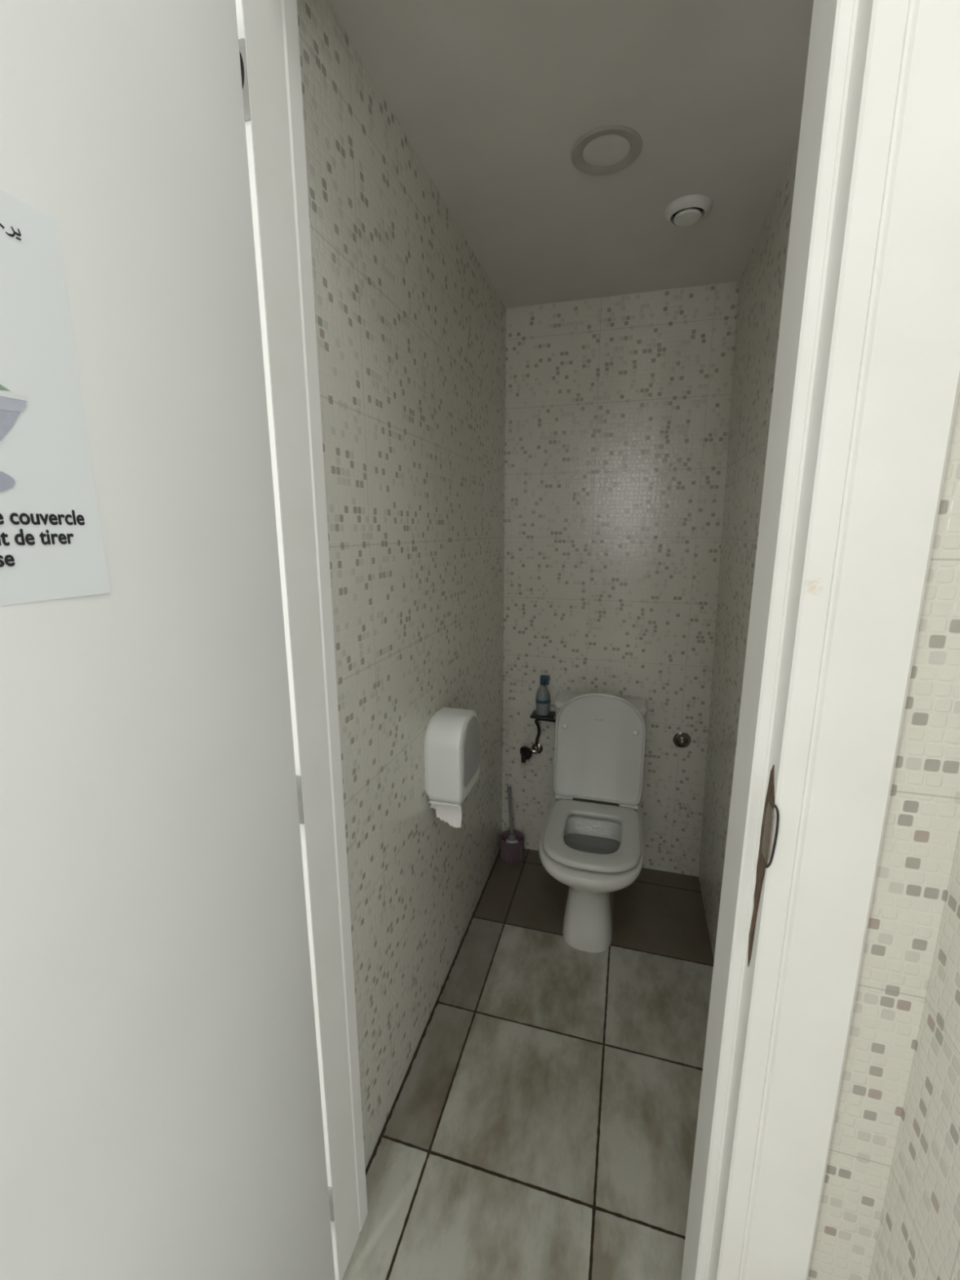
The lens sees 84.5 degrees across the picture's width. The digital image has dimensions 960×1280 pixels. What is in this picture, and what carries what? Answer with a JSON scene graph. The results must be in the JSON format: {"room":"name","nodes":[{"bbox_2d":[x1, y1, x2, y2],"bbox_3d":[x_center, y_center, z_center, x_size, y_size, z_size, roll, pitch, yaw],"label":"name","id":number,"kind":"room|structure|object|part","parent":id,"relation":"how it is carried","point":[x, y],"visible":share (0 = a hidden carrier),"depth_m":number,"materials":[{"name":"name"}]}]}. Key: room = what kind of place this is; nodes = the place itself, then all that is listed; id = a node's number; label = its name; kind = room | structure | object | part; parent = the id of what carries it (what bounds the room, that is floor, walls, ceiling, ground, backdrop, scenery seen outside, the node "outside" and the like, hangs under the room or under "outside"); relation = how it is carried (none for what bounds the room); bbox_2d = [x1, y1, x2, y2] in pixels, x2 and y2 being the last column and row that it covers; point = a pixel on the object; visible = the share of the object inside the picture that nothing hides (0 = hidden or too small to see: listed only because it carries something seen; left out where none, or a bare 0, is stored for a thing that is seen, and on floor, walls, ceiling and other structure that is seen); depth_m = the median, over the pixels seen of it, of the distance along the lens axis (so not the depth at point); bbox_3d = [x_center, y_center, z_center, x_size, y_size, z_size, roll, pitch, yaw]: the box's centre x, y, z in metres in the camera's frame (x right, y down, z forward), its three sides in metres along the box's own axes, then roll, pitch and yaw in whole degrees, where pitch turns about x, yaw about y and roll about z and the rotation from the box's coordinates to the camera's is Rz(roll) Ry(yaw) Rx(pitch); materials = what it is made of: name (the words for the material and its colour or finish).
{"room":"public restroom","nodes":[
{"label":"public restroom","id":0,"kind":"room"},
{"bbox_2d":[235,0,368,1279],"bbox_3d":[-0.339,0.167,0.896,0.135,2.310,0.155,3,12,16],"label":"trim","id":1,"kind":"structure","parent":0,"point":[275,130],"depth_m":0.82,"materials":[{"name":"paint"}]},
{"bbox_2d":[296,0,506,1169],"bbox_3d":[-0.144,-0.017,1.657,0.100,2.360,1.468,3,12,16],"label":"wall","id":2,"kind":"structure","parent":0,"point":[411,325],"depth_m":1.28,"materials":[{"name":"tile"}]},
{"bbox_2d":[424,706,479,807],"bbox_3d":[-0.076,0.334,1.571,0.115,0.252,0.199,3,12,16],"label":"dispenser","id":3,"kind":"object","parent":2,"relation":"attached to","point":[452,737],"visible":1,"depth_m":1.49,"materials":[{"name":"plastic"}]},
{"bbox_2d":[430,803,462,827],"bbox_3d":[-0.099,0.497,1.532,0.097,0.081,0.023,4,12,18],"label":"toilet paper","id":4,"kind":"object","parent":3,"relation":"attached to","point":[451,815],"visible":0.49,"depth_m":1.53,"materials":[{"name":"white paper"}]},
{"bbox_2d":[342,848,714,1279],"bbox_3d":[0.096,1.450,0.543,3.750,0.060,4.208,3,12,16],"label":"floor","id":5,"kind":"structure","parent":0,"point":[540,1123],"depth_m":1.42,"materials":[{"name":"tile"}]},
{"bbox_2d":[499,786,524,864],"bbox_3d":[0.149,0.848,2.438,0.114,0.346,0.114,3,12,16],"label":"toilet brush","id":6,"kind":"object","parent":5,"relation":"on","point":[512,842],"visible":1,"depth_m":2.43,"materials":[{"name":"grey plastic"}]},
{"bbox_3d":[0.141,0.800,2.441,0.019,0.252,0.043,-9,14,-35],"label":"brush handle","id":7,"kind":"part","parent":6,"relation":"part of","materials":[{"name":"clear plastic"}]},
{"bbox_2d":[538,690,647,952],"bbox_3d":[0.433,0.665,2.036,0.379,0.868,0.702,3,12,16],"label":"toilet","id":8,"kind":"object","parent":5,"relation":"on","point":[591,842],"visible":1,"depth_m":2.06,"materials":[{"name":"white ceramic"}]},
{"bbox_3d":[0.432,0.901,2.056,0.366,0.397,0.646,3,12,16],"label":"bowl","id":9,"kind":"part","parent":8,"relation":"part of","materials":[{"name":"white ceramic"}]},
{"bbox_3d":[0.408,0.701,1.919,0.340,0.022,0.422,3,12,16],"label":"seat","id":10,"kind":"part","parent":8,"relation":"part of","materials":[{"name":"plastic"}]},
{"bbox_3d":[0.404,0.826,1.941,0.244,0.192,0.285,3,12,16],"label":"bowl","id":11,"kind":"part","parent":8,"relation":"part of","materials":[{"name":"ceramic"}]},
{"bbox_3d":[0.475,0.428,2.113,0.351,0.436,0.074,3,12,16],"label":"lid","id":12,"kind":"part","parent":8,"relation":"part of","materials":[{"name":"plastic"}]},
{"bbox_3d":[0.503,0.264,2.215,0.374,0.032,0.169,3,12,16],"label":"cistern lid","id":13,"kind":"part","parent":8,"relation":"part of","materials":[{"name":"white ceramic"}]},
{"bbox_2d":[328,0,813,308],"bbox_3d":[0.366,-1.193,1.317,1.135,0.080,1.568,3,12,16],"label":"ceiling","id":14,"kind":"structure","parent":0,"point":[494,99],"depth_m":1.12,"materials":[{"name":"paint"}]},
{"bbox_2d":[570,124,642,175],"bbox_3d":[0.292,-1.130,1.225,0.161,0.006,0.161,3,12,16],"label":"recessed light","id":15,"kind":"object","parent":14,"relation":"in","point":[604,150],"visible":1,"depth_m":1.22,"materials":[{"name":"white plastic"}]},
{"bbox_2d":[582,134,630,166],"bbox_3d":[0.292,-1.132,1.225,0.107,0.002,0.107,-10,15,-39],"label":"diffuser","id":16,"kind":"object","parent":15,"relation":"attached to","point":[598,150],"depth_m":1.22,"materials":[{"name":"white plastic"}]},
{"bbox_2d":[664,194,711,226],"bbox_3d":[0.568,-1.164,1.446,0.121,0.030,0.121,3,12,16],"label":"ceiling vent","id":17,"kind":"object","parent":14,"relation":"in","point":[689,210],"visible":1,"depth_m":1.42,"materials":[{"name":"white plastic"}]},
{"bbox_2d":[502,281,738,876],"bbox_3d":[0.569,-0.143,2.256,1.135,2.360,0.100,3,12,16],"label":"wall","id":18,"kind":"structure","parent":0,"point":[618,407],"depth_m":2.15,"materials":[{"name":"tile"}]},
{"bbox_2d":[520,742,542,763],"bbox_3d":[0.233,0.511,2.401,0.112,0.074,0.063,-9,14,-35],"label":"valve","id":19,"kind":"object","parent":18,"relation":"attached to","point":[526,753],"visible":0.98,"depth_m":2.37,"materials":[{"name":"silver metal"}]},
{"bbox_3d":[0.197,0.534,2.380,0.022,0.038,0.020,3,12,16],"label":"lever","id":20,"kind":"part","parent":19,"relation":"part of","materials":[{"name":"black plastic"}]},
{"bbox_3d":[0.206,0.509,2.381,0.039,0.063,0.062,-9,15,-38],"label":"handle","id":21,"kind":"part","parent":19,"relation":"part of","materials":[{"name":"black plastic"}]},
{"bbox_2d":[534,718,555,746],"bbox_3d":[0.288,0.413,2.338,0.112,0.148,0.031,9,15,36],"label":"hose","id":22,"kind":"object","parent":19,"relation":"on","point":[536,722],"visible":0.85,"depth_m":2.36,"materials":[{"name":"black rubber"}]},
{"bbox_2d":[529,709,555,719],"bbox_3d":[0.279,0.331,2.337,0.100,0.009,0.092,3,12,16],"label":"ledge","id":23,"kind":"object","parent":18,"relation":"attached to","point":[551,715],"visible":0.74,"depth_m":2.31,"materials":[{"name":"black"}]},
{"bbox_2d":[535,675,550,715],"bbox_3d":[0.276,0.240,2.319,0.063,0.176,0.063,3,12,16],"label":"spray bottle","id":24,"kind":"object","parent":23,"relation":"on","point":[542,698],"visible":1,"depth_m":2.30,"materials":[{"name":"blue plastic"}]},
{"bbox_2d":[673,732,690,747],"bbox_3d":[0.849,0.426,2.220,0.070,0.070,0.036,3,12,16],"label":"cap","id":25,"kind":"object","parent":18,"relation":"attached to","point":[681,740],"visible":1,"depth_m":2.21,"materials":[{"name":"silver metal"}]},
{"bbox_2d":[698,139,799,959],"bbox_3d":[0.807,0.037,1.391,0.191,2.360,1.468,3,12,16],"label":"wall","id":26,"kind":"structure","parent":0,"point":[762,281],"depth_m":1.70,"materials":[{"name":"tile"}]},
{"bbox_2d":[680,0,959,1279],"bbox_3d":[0.412,0.210,0.683,0.128,2.310,0.160,3,12,16],"label":"trim","id":27,"kind":"structure","parent":26,"relation":"attached to","point":[866,387],"depth_m":0.58,"materials":[{"name":"paint"}]},
{"bbox_3d":[0.347,0.232,0.638,0.001,0.070,0.028,3,12,16],"label":"strike plate","id":28,"kind":"part","parent":27,"relation":"part of","materials":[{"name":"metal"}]},
{"bbox_2d":[807,387,959,1279],"bbox_3d":[-0.403,-0.078,0.869,2.250,2.800,0.135,3,12,16],"label":"wall","id":29,"kind":"structure","parent":0,"point":[922,824],"depth_m":0.62,"materials":[{"name":"tile"}]},
{"bbox_2d":[0,0,335,1279],"bbox_3d":[-0.364,0.286,0.485,0.094,2.227,0.750,3,12,13],"label":"door","id":30,"kind":"structure","parent":29,"relation":"in","point":[161,1113],"depth_m":0.53,"materials":[{"name":"paint"}]},
{"bbox_2d":[0,189,111,605],"bbox_3d":[-0.364,-0.169,0.353,0.002,0.298,0.206,3,12,16],"label":"poster","id":31,"kind":"object","parent":30,"relation":"attached to","point":[51,544],"visible":1,"depth_m":0.42,"materials":[{"name":"paper"}]},
{"bbox_2d":[239,51,244,88],"bbox_3d":[-0.296,-0.702,0.651,0.013,0.042,0.001,3,12,16],"label":"hinge","id":32,"kind":"object","parent":30,"relation":"attached to","point":[242,53],"depth_m":0.65,"materials":[{"name":"silver metal"}]},
{"bbox_2d":[867,826,959,1279],"bbox_3d":[1.185,0.053,0.226,1.436,2.800,0.255,3,12,16],"label":"wall","id":33,"kind":"structure","parent":0,"point":[918,1235],"depth_m":0.60,"materials":[{"name":"tile"}]}
]}

